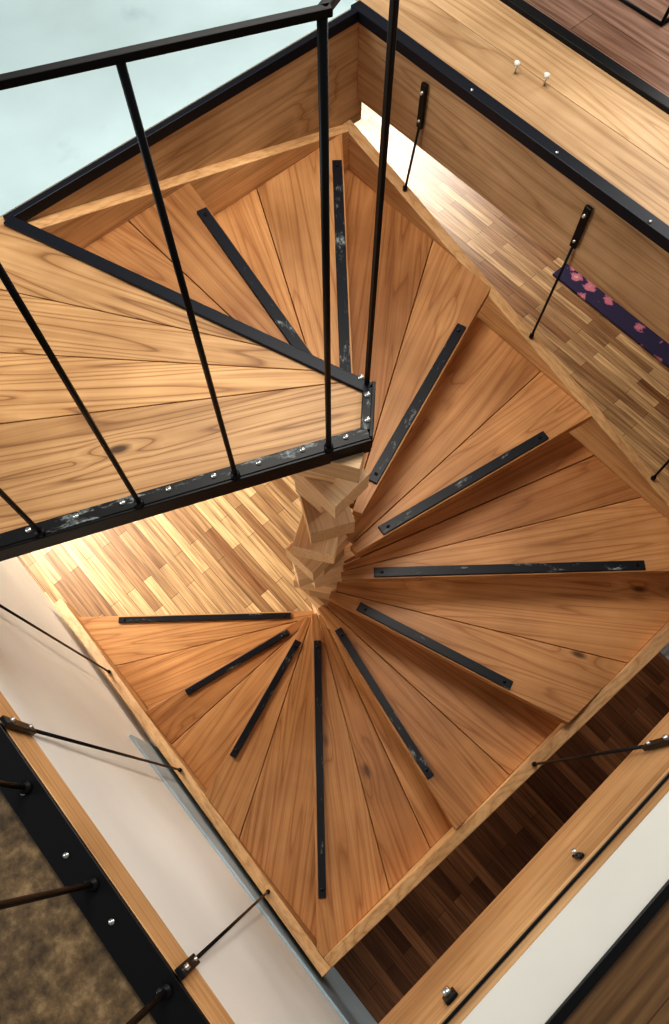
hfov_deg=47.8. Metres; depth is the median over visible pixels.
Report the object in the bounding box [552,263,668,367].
floral rug
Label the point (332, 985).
baseboard
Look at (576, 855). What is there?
clip
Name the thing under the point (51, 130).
wall
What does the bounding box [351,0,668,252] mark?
trim
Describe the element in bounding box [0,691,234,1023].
trim
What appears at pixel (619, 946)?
trim
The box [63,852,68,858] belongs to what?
screw
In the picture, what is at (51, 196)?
trim
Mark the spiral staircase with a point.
(498, 574)
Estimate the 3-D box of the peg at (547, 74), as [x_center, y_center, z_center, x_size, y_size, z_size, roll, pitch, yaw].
[0.671,-1.373,2.399,0.018,0.040,0.018,-39,73,-15]
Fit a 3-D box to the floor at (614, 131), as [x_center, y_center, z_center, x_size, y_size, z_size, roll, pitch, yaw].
[-0.041,-0.154,2.081,9.200,0.320,9.200,-39,73,-15]
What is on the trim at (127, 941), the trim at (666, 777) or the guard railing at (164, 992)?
the guard railing at (164, 992)
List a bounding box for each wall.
[0,0,356,216]
[0,557,344,1023]
[460,791,668,1023]
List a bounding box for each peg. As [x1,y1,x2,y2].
[514,60,519,73]
[543,72,549,85]
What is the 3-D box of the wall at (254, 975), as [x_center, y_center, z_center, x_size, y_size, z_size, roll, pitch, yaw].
[-0.668,1.093,2.745,0.119,2.192,4.700,-39,73,-15]
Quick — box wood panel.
[357,23,668,343]
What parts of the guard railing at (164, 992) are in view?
post, post, post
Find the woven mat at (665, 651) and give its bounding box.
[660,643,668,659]
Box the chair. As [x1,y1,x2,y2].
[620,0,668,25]
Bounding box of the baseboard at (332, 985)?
[129,735,377,1023]
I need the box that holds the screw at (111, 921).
[108,919,114,924]
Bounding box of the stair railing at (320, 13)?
[0,0,398,536]
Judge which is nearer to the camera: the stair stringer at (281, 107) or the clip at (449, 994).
the clip at (449, 994)
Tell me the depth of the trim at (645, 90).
2.45 m
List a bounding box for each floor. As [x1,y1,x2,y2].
[0,0,668,1023]
[17,102,668,1023]
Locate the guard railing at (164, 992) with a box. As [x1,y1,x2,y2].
[0,780,172,1023]
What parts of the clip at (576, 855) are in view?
plate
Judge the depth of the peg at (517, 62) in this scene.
2.40 m
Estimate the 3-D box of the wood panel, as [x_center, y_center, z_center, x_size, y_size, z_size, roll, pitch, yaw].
[0.848,-0.860,2.386,0.030,0.326,2.270,-39,73,-15]
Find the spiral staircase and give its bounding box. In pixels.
[0,81,668,980]
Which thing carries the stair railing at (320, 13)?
on the spiral staircase
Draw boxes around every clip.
[441,985,457,1005]
[571,848,584,859]
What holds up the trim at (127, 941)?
attached to the wall at (254, 975)
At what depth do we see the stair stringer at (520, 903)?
1.65 m
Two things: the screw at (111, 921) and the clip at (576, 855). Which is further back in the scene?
the clip at (576, 855)
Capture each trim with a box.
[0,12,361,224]
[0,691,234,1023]
[0,722,209,1023]
[3,8,357,221]
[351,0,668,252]
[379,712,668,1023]
[442,773,668,1023]
[500,0,668,114]
[545,879,668,1023]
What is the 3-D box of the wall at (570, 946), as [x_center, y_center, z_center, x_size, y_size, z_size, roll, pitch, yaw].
[0.818,0.626,1.752,2.220,0.320,0.105,-39,73,-15]
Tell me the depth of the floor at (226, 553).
4.26 m

